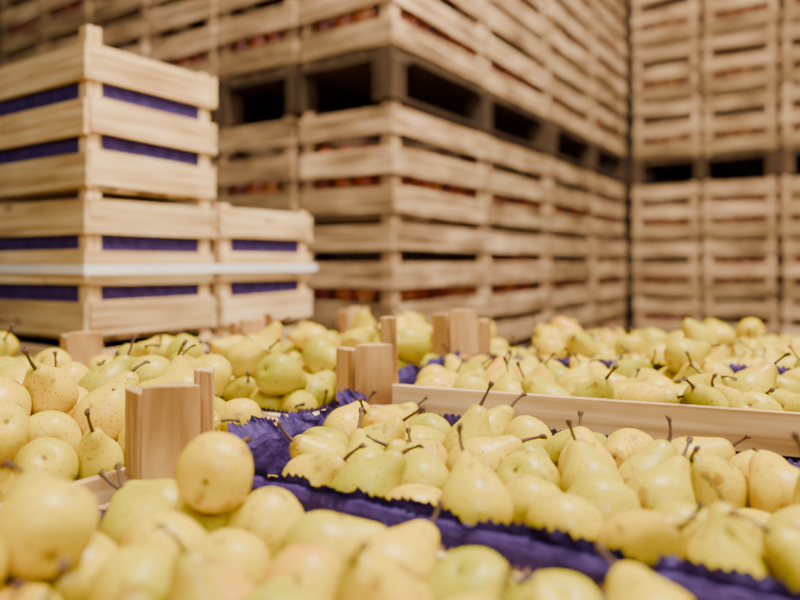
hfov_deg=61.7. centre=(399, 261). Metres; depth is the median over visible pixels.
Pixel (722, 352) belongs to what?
pear
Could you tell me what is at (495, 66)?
heap
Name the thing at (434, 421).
pear
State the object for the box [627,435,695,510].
pear
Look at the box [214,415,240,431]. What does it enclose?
pear
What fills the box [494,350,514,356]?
pear
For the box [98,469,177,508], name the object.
pear
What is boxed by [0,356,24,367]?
pear
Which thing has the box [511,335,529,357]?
pear
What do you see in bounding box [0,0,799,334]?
wall
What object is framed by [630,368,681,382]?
pear
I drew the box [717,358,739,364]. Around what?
pear
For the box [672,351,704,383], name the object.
pear
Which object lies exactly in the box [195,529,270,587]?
pear
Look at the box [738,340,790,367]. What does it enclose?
pear
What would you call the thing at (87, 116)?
crate
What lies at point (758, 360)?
pear
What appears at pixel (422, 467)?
pear
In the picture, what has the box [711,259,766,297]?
heap
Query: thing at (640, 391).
pear
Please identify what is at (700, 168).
pallet
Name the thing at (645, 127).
crate
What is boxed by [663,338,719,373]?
pear
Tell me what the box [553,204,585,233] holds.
heap
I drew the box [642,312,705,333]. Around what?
heap
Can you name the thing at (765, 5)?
heap
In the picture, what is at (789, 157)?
pallet
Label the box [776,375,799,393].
pear
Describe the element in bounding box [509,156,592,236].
crate
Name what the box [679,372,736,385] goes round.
pear
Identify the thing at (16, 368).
pear
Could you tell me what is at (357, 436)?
pear
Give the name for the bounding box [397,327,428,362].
pear
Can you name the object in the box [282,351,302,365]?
pear
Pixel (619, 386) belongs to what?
pear
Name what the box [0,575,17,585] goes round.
pear
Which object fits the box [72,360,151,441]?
pear
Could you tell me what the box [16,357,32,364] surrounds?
pear
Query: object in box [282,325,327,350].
pear
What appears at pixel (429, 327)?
pear
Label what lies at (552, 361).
pear
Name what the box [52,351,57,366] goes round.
pear
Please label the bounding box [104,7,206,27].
heap
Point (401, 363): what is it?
pear
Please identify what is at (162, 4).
crate
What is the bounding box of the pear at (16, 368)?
[0,363,30,376]
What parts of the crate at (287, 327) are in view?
corner post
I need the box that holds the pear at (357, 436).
[343,407,383,462]
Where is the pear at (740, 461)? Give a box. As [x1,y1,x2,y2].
[729,450,787,508]
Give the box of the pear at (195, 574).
[151,522,255,599]
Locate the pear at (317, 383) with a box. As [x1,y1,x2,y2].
[298,366,335,406]
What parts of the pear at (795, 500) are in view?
stem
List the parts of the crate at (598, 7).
corner post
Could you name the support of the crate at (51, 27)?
on the crate at (48, 48)
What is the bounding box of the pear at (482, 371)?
[459,354,497,379]
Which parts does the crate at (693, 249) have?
corner post, corner post, corner post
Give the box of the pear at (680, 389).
[662,384,687,394]
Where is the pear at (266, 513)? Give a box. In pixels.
[224,487,303,561]
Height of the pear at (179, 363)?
0.064 m
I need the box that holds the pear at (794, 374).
[782,367,799,382]
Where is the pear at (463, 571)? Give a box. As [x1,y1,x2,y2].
[424,548,519,599]
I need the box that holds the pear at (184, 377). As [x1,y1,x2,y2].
[112,371,193,390]
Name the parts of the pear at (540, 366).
stem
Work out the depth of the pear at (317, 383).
0.81 m
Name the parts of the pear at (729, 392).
stem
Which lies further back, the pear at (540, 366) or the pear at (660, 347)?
the pear at (660, 347)
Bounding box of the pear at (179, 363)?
[156,344,196,377]
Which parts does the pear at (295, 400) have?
stem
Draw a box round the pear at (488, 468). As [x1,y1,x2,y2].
[441,465,500,490]
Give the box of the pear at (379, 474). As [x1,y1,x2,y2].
[330,444,425,496]
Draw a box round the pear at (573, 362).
[562,347,605,368]
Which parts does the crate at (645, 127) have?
corner post, corner post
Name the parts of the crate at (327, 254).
corner post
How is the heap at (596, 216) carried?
in the crate at (602, 188)
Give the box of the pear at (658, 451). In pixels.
[617,415,678,484]
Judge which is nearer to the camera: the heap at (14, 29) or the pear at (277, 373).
the pear at (277, 373)
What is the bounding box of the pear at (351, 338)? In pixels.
[340,320,380,347]
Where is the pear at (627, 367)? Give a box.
[609,348,655,377]
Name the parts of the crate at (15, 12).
corner post, corner post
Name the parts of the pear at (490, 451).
stem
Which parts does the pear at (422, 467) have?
stem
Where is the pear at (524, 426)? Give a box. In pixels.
[503,415,552,447]
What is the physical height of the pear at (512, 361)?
0.056 m
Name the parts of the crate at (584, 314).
corner post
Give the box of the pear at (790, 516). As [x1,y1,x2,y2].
[752,505,799,555]
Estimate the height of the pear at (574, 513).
0.081 m
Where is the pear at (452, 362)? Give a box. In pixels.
[442,343,464,370]
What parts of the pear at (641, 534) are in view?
stem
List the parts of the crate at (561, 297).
corner post, corner post, corner post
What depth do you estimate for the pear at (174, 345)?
0.92 m
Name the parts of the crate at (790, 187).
corner post, corner post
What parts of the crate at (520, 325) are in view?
corner post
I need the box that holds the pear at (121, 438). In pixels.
[117,425,124,454]
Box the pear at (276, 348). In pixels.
[237,327,281,353]
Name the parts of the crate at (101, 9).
corner post, corner post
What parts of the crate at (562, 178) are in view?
corner post, corner post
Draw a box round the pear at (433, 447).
[366,434,447,466]
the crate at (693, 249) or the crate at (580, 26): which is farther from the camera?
the crate at (693, 249)
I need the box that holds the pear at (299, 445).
[276,419,346,458]
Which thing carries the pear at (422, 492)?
in the crate at (362, 369)
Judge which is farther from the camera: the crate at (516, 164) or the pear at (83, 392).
the crate at (516, 164)
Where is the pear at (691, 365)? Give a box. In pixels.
[689,362,732,381]
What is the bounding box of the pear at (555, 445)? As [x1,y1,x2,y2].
[544,429,606,469]
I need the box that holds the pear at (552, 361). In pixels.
[540,360,563,366]
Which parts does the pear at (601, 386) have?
stem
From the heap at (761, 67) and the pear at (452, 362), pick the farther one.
the heap at (761, 67)
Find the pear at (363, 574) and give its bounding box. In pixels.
[332,540,432,599]
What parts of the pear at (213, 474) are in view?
stem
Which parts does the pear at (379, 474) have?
stem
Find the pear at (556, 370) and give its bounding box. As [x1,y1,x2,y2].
[536,356,569,380]
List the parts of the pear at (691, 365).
stem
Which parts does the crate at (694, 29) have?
corner post, corner post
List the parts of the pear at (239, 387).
stem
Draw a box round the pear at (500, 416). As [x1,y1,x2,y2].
[487,392,527,436]
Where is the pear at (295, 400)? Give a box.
[278,390,317,412]
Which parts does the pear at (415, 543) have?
stem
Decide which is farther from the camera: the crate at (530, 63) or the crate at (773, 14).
the crate at (773, 14)
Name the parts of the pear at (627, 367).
stem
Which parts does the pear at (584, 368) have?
stem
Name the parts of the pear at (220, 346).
stem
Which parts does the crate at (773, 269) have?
corner post, corner post, corner post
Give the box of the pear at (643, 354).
[640,350,647,358]
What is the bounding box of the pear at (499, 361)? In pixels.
[486,350,510,375]
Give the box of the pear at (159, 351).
[149,336,163,356]
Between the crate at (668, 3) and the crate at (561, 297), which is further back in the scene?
the crate at (668, 3)
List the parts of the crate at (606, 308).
corner post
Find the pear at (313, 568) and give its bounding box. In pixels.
[261,544,340,599]
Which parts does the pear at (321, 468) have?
stem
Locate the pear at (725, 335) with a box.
[705,323,736,349]
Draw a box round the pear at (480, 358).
[467,355,488,363]
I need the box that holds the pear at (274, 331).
[257,316,290,349]
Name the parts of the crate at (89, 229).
corner post, corner post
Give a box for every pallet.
[209,97,378,151]
[214,46,549,161]
[426,122,626,182]
[631,149,782,186]
[780,147,799,177]
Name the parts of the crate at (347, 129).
corner post, corner post, corner post, corner post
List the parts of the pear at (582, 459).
stem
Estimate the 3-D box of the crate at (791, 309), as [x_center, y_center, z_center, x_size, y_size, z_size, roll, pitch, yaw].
[2.309,0.369,3.642,0.365,0.326,0.585,0,0,33]
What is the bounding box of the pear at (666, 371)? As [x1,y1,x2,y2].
[658,361,705,380]
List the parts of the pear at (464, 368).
stem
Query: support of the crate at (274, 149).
on the crate at (327, 254)
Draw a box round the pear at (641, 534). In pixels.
[597,501,704,565]
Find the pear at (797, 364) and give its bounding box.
[787,344,799,367]
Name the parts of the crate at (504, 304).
corner post, corner post, corner post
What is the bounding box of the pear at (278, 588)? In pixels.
[242,576,313,599]
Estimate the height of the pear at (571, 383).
0.049 m
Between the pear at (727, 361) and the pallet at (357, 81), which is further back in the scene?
the pallet at (357, 81)
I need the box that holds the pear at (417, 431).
[404,425,445,444]
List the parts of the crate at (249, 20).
corner post, corner post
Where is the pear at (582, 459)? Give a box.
[560,419,623,493]
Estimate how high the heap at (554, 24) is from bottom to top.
0.142 m
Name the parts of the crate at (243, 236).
corner post, corner post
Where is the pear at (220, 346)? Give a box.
[199,336,247,357]
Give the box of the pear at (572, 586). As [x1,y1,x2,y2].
[512,571,601,599]
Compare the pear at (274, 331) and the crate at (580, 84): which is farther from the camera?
the crate at (580, 84)
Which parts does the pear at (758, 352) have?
stem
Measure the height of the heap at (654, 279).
0.142 m
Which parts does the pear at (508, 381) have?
stem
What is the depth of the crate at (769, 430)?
0.69 m
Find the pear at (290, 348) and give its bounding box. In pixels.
[282,343,302,355]
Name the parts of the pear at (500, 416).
stem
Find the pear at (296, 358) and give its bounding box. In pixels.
[292,356,300,365]
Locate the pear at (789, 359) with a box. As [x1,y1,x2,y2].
[778,355,799,364]
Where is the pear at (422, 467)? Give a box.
[400,427,448,489]
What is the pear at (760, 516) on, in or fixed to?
in the crate at (362, 369)
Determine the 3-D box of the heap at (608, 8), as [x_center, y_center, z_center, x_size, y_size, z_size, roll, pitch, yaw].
[0.985,-1.333,3.688,0.309,0.142,0.546,0,0,34]
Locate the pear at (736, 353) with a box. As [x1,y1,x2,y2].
[728,343,750,358]
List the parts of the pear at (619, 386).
stem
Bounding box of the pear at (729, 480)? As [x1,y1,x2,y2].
[685,445,747,509]
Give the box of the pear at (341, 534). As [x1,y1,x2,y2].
[283,511,386,561]
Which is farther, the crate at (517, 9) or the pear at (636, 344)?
the crate at (517, 9)
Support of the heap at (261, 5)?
in the crate at (162, 4)
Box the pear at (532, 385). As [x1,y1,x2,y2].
[516,361,570,395]
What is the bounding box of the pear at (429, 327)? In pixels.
[421,325,431,331]
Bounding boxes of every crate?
[0,0,45,58]
[0,25,215,203]
[0,46,42,67]
[0,192,215,339]
[0,202,25,205]
[0,331,277,506]
[9,331,217,358]
[41,0,139,45]
[41,35,79,55]
[92,0,202,39]
[96,11,168,59]
[97,381,605,599]
[150,0,232,82]
[150,0,271,26]
[162,129,318,208]
[177,321,304,343]
[194,343,799,599]
[209,204,310,328]
[216,115,359,226]
[218,0,353,81]
[225,318,338,417]
[260,0,377,15]
[264,307,368,334]
[282,251,381,322]
[300,0,485,88]
[300,100,486,226]
[304,218,486,329]
[381,309,799,462]
[398,0,451,12]
[411,0,545,48]
[413,134,548,232]
[413,227,547,319]
[414,0,547,118]
[477,320,533,356]
[487,311,549,348]
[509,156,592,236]
[511,0,592,79]
[520,303,593,338]
[526,233,592,309]
[535,238,626,302]
[536,172,623,239]
[545,47,590,139]
[552,0,624,45]
[553,0,592,13]
[558,13,625,103]
[570,298,624,332]
[580,78,624,155]
[632,0,714,67]
[632,181,713,242]
[633,38,715,120]
[633,240,714,297]
[634,96,704,160]
[634,297,716,332]
[646,0,703,10]
[702,24,782,113]
[702,177,782,241]
[702,239,784,300]
[703,87,782,165]
[704,0,784,56]
[704,297,784,337]
[781,22,799,105]
[781,85,799,147]
[781,176,799,240]
[782,301,799,336]
[783,0,799,46]
[783,239,799,300]
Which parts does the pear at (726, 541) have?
stem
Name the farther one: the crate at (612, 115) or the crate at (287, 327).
the crate at (612, 115)
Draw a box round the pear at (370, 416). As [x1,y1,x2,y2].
[358,397,408,428]
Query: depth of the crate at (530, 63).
2.55 m
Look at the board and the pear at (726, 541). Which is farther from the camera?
the board
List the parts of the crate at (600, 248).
corner post, corner post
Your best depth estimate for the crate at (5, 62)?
2.92 m
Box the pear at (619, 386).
[613,368,640,399]
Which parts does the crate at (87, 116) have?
corner post, corner post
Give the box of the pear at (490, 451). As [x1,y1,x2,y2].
[446,433,547,472]
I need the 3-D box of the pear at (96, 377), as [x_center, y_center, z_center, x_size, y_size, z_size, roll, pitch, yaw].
[-0.306,0.116,0.697,0.053,0.076,0.046,0,0,-9]
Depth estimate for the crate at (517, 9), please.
2.69 m
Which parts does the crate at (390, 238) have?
corner post, corner post, corner post, corner post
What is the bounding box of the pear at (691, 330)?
[674,314,717,352]
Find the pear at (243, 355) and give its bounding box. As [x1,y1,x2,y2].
[225,338,280,377]
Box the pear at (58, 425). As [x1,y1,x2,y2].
[23,411,81,449]
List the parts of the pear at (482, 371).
stem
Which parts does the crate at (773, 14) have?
corner post, corner post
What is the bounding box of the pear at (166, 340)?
[123,336,173,357]
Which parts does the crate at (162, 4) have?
corner post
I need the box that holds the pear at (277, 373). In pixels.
[254,353,307,394]
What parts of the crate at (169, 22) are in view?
corner post, corner post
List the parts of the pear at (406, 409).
stem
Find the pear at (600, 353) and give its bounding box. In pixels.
[590,333,603,355]
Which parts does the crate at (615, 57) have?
corner post, corner post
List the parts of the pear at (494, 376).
stem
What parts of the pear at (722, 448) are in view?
stem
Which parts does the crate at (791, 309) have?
corner post, corner post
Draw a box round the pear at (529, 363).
[512,348,539,379]
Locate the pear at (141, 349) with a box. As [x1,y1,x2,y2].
[112,343,158,359]
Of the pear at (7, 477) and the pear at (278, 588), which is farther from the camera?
the pear at (7, 477)
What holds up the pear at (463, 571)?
in the crate at (161, 420)
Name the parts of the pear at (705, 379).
stem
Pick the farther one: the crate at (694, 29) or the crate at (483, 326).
the crate at (694, 29)
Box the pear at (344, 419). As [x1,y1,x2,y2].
[322,390,376,439]
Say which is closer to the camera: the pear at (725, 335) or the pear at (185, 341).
the pear at (185, 341)
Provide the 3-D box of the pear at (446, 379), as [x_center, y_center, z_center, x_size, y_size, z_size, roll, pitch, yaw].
[0.053,0.154,0.818,0.076,0.063,0.050,0,0,-17]
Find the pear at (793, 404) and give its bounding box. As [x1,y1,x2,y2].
[783,395,799,411]
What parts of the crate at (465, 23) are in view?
corner post, corner post, corner post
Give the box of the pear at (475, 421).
[443,381,493,454]
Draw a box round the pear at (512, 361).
[485,352,520,367]
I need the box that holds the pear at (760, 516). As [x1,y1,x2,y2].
[737,509,770,536]
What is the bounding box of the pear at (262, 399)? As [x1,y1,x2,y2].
[250,388,284,410]
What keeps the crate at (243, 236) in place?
on the crate at (287, 327)
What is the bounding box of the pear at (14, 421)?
[0,399,29,462]
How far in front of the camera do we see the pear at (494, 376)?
0.81 m
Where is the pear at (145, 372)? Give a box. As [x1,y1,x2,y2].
[115,350,169,382]
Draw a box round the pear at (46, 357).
[30,348,72,366]
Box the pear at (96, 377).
[78,334,136,392]
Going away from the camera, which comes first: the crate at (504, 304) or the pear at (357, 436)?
the pear at (357, 436)
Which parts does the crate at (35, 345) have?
corner post, corner post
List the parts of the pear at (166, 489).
stem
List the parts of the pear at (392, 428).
stem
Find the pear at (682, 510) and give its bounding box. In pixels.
[652,501,707,541]
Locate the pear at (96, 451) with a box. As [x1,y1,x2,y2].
[75,408,124,480]
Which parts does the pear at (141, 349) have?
stem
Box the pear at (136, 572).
[87,545,173,599]
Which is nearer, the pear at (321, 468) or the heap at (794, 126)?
the pear at (321, 468)
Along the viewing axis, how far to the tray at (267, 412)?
0.76 m
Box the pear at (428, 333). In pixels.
[418,327,431,353]
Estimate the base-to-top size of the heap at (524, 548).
0.167 m
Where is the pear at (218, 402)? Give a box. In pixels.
[214,396,225,411]
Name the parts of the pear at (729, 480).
stem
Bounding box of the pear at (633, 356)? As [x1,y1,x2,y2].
[619,344,642,359]
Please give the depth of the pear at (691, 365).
0.77 m
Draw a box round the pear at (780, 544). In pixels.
[725,509,799,591]
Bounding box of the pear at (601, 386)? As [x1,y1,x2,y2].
[571,363,618,399]
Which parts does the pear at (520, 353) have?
stem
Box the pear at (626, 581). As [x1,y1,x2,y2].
[594,542,691,599]
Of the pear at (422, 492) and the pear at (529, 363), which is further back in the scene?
the pear at (529, 363)
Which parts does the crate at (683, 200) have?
corner post, corner post, corner post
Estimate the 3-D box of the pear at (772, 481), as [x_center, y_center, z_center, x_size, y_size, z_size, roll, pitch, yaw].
[0.284,0.171,0.492,0.049,0.056,0.068,0,0,28]
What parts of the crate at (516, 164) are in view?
corner post, corner post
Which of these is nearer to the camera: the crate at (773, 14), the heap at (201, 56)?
the heap at (201, 56)
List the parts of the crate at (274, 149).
corner post, corner post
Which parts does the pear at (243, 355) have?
stem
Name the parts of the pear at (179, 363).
stem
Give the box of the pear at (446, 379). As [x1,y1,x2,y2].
[414,359,464,387]
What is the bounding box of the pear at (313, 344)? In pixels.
[301,337,332,370]
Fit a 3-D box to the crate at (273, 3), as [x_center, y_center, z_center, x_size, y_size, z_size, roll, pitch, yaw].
[-0.303,-1.087,2.386,0.342,0.326,0.585,0,0,34]
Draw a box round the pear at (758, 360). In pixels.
[751,347,766,364]
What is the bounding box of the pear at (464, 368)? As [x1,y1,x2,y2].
[453,353,495,374]
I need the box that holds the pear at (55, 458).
[10,437,78,481]
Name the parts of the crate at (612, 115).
corner post, corner post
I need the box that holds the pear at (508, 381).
[490,356,523,392]
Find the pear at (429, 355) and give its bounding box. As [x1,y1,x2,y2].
[417,353,438,367]
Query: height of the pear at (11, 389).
0.052 m
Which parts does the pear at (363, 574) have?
stem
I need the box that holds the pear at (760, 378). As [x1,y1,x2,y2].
[727,352,791,392]
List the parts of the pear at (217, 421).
stem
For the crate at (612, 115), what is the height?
0.326 m
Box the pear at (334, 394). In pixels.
[331,380,335,402]
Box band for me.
[0,264,315,273]
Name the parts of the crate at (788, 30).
corner post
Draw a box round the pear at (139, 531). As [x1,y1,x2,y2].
[118,509,211,555]
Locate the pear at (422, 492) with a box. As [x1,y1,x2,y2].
[386,484,441,505]
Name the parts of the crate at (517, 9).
corner post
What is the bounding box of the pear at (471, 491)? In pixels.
[440,422,512,524]
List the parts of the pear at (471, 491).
stem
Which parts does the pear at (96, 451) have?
stem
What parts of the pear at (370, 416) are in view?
stem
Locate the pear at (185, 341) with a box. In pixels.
[168,339,194,361]
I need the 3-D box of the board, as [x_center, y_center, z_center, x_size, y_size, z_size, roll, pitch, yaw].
[0.248,0.222,0.800,0.495,0.166,0.263,-2,-1,28]
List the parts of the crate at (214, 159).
corner post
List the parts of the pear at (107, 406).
stem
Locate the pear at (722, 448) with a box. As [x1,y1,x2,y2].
[671,433,751,461]
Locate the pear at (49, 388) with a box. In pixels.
[22,346,78,415]
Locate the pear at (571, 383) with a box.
[562,376,590,394]
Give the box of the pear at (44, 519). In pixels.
[0,460,98,581]
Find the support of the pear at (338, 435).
in the crate at (362, 369)
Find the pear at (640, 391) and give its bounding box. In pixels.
[619,382,683,403]
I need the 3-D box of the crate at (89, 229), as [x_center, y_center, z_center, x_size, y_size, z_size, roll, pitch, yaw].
[-0.618,0.010,1.360,0.394,0.260,0.285,0,0,34]
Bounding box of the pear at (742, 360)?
[736,351,756,365]
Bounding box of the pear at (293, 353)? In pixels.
[288,349,302,355]
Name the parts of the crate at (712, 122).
corner post, corner post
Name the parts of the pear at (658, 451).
stem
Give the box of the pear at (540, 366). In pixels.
[520,352,556,380]
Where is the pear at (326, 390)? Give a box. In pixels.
[322,389,328,405]
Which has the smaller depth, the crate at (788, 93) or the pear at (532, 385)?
the pear at (532, 385)
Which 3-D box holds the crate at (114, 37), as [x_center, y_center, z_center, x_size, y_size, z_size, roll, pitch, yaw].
[-0.912,-0.759,2.785,0.345,0.326,0.586,0,0,33]
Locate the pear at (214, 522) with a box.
[174,493,246,532]
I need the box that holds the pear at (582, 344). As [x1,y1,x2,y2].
[564,332,597,358]
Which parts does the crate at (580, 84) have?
corner post, corner post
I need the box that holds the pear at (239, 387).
[221,370,257,401]
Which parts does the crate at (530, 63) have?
corner post, corner post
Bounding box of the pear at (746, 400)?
[728,391,783,410]
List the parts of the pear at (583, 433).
stem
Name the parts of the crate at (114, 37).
corner post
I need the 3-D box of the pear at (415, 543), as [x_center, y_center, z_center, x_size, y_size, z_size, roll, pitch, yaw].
[-0.003,0.174,0.385,0.051,0.057,0.070,0,0,11]
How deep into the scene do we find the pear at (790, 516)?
0.40 m
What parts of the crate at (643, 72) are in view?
corner post, corner post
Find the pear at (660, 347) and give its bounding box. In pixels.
[645,343,666,363]
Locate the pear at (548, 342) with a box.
[536,319,566,358]
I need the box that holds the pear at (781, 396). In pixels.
[762,387,799,407]
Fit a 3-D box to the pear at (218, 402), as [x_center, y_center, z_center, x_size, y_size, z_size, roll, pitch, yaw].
[-0.208,0.158,0.730,0.047,0.070,0.052,0,0,35]
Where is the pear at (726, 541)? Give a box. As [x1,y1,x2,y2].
[684,473,772,579]
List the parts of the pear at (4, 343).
stem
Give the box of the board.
[386,384,799,456]
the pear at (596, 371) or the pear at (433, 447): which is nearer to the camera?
the pear at (433, 447)
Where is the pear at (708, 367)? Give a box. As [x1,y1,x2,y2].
[700,362,733,374]
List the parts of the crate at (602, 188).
corner post, corner post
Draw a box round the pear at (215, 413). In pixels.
[214,410,220,431]
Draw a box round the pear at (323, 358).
[310,345,335,374]
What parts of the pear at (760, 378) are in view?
stem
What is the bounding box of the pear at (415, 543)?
[354,498,443,579]
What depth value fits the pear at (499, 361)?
0.86 m
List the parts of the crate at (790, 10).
corner post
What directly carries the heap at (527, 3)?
in the crate at (517, 9)
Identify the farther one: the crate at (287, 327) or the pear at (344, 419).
the crate at (287, 327)
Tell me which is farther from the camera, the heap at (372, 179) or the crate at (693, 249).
the crate at (693, 249)
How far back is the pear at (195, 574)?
0.32 m
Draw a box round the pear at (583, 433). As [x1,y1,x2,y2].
[558,410,617,475]
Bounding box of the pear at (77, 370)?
[57,362,89,384]
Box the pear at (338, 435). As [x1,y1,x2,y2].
[302,427,348,446]
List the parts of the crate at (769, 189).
corner post, corner post, corner post, corner post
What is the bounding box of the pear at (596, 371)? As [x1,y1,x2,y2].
[573,353,613,378]
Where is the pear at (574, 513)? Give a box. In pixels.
[525,493,604,541]
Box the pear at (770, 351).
[766,349,780,356]
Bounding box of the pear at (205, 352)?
[204,350,234,380]
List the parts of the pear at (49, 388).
stem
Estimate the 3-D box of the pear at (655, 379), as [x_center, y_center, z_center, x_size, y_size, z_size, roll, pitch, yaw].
[0.294,0.154,0.784,0.048,0.050,0.081,0,0,3]
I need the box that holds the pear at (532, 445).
[521,438,551,460]
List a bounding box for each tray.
[0,416,277,506]
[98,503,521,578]
[261,406,337,417]
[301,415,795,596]
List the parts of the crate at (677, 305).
corner post, corner post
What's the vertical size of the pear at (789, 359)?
0.053 m
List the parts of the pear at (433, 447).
stem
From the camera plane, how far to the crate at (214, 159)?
2.27 m
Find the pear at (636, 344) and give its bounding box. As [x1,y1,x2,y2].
[614,335,645,355]
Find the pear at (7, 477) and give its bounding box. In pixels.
[0,467,15,501]
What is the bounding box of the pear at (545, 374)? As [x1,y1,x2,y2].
[532,362,556,384]
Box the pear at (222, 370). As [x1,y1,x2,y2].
[191,354,231,396]
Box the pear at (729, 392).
[708,373,741,402]
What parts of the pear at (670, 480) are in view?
stem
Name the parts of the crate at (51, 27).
corner post, corner post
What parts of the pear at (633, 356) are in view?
stem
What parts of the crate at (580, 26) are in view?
corner post, corner post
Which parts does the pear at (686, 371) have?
stem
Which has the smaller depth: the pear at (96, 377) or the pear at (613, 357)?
the pear at (96, 377)
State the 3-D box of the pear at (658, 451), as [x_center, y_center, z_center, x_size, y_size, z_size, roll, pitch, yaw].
[0.192,0.163,0.523,0.053,0.082,0.052,0,0,25]
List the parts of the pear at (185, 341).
stem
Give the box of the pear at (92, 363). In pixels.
[86,355,112,369]
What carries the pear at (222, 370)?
on the pear at (218, 402)
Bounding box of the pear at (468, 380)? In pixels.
[452,372,487,389]
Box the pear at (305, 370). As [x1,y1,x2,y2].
[301,365,312,374]
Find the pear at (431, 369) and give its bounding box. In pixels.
[416,365,445,381]
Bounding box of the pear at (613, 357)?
[592,349,629,360]
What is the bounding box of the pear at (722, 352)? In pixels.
[707,342,737,361]
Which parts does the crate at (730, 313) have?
corner post, corner post, corner post, corner post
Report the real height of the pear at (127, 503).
0.059 m
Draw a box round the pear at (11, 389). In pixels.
[0,376,31,417]
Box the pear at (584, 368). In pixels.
[556,358,603,386]
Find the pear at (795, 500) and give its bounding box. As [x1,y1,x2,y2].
[789,431,799,506]
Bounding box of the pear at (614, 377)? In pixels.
[604,373,627,383]
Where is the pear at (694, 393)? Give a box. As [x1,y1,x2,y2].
[680,376,728,406]
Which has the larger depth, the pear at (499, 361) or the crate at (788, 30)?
the crate at (788, 30)
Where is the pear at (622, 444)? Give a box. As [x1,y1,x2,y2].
[603,428,654,467]
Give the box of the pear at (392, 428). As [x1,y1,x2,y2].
[363,405,425,450]
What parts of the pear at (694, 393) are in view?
stem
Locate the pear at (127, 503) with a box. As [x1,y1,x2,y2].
[98,462,173,546]
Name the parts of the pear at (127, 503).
stem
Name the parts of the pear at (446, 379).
stem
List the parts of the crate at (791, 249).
corner post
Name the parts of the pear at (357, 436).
stem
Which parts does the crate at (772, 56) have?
corner post, corner post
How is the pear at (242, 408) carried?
in the crate at (83, 346)
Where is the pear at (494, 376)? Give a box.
[485,350,514,384]
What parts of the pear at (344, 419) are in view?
stem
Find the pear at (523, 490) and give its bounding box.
[505,475,561,524]
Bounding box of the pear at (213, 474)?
[174,432,252,513]
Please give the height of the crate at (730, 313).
0.326 m
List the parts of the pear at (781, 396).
stem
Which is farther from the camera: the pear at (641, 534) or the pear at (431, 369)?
the pear at (431, 369)
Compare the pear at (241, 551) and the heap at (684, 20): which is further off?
the heap at (684, 20)
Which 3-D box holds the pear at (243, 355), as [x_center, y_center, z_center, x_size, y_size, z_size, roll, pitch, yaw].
[-0.190,0.121,0.839,0.070,0.053,0.051,0,0,41]
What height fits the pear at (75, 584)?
0.062 m
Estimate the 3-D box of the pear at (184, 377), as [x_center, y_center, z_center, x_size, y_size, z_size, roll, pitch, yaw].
[-0.219,0.124,0.621,0.081,0.046,0.046,0,0,1]
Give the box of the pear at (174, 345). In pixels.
[166,329,202,358]
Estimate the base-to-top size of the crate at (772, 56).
0.326 m
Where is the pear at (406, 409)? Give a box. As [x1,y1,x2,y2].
[376,395,427,422]
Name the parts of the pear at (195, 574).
stem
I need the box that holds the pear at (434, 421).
[408,413,450,434]
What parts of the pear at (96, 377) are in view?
stem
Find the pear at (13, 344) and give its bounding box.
[0,332,18,356]
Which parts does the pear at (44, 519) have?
stem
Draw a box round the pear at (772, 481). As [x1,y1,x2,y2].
[748,448,799,514]
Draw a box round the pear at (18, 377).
[7,374,24,383]
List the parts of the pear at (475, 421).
stem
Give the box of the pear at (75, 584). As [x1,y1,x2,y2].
[35,532,118,599]
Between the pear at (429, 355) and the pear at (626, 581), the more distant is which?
the pear at (429, 355)
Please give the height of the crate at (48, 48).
0.326 m
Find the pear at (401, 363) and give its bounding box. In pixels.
[372,342,409,369]
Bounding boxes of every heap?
[9,19,36,52]
[51,0,139,41]
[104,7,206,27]
[162,50,230,67]
[164,0,268,8]
[228,180,315,217]
[231,28,303,77]
[313,3,474,82]
[313,143,474,221]
[313,257,381,297]
[314,284,474,303]
[418,257,538,294]
[444,0,536,34]
[473,192,539,228]
[490,58,538,113]
[511,21,584,68]
[524,325,586,338]
[536,278,584,288]
[550,95,583,136]
[552,259,620,285]
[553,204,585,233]
[557,55,619,94]
[570,0,618,35]
[579,316,618,327]
[593,196,617,237]
[595,119,618,152]
[640,16,701,44]
[641,75,702,101]
[641,217,703,238]
[641,275,703,282]
[642,133,702,157]
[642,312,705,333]
[711,63,776,92]
[711,126,767,151]
[711,198,766,237]
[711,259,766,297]
[713,2,768,32]
[791,59,799,82]
[791,106,799,145]
[791,213,799,235]
[793,0,799,18]
[793,259,799,284]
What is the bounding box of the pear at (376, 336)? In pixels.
[374,327,380,342]
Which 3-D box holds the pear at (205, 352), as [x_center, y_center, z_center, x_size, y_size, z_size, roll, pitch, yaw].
[-0.231,0.155,0.898,0.049,0.079,0.049,0,0,8]
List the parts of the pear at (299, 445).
stem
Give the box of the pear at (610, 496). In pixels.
[567,475,640,522]
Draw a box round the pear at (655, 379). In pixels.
[637,375,673,385]
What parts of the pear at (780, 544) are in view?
stem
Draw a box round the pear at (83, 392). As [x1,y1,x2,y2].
[67,386,88,416]
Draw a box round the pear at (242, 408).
[217,398,261,432]
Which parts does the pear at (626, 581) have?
stem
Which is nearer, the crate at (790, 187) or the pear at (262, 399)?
the pear at (262, 399)
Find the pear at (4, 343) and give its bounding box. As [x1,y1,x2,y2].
[0,324,14,356]
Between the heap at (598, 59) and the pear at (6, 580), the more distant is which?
the heap at (598, 59)
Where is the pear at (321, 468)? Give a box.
[282,443,367,485]
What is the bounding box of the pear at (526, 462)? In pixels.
[496,450,560,489]
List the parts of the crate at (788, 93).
corner post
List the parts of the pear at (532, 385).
stem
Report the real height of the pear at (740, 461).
0.072 m

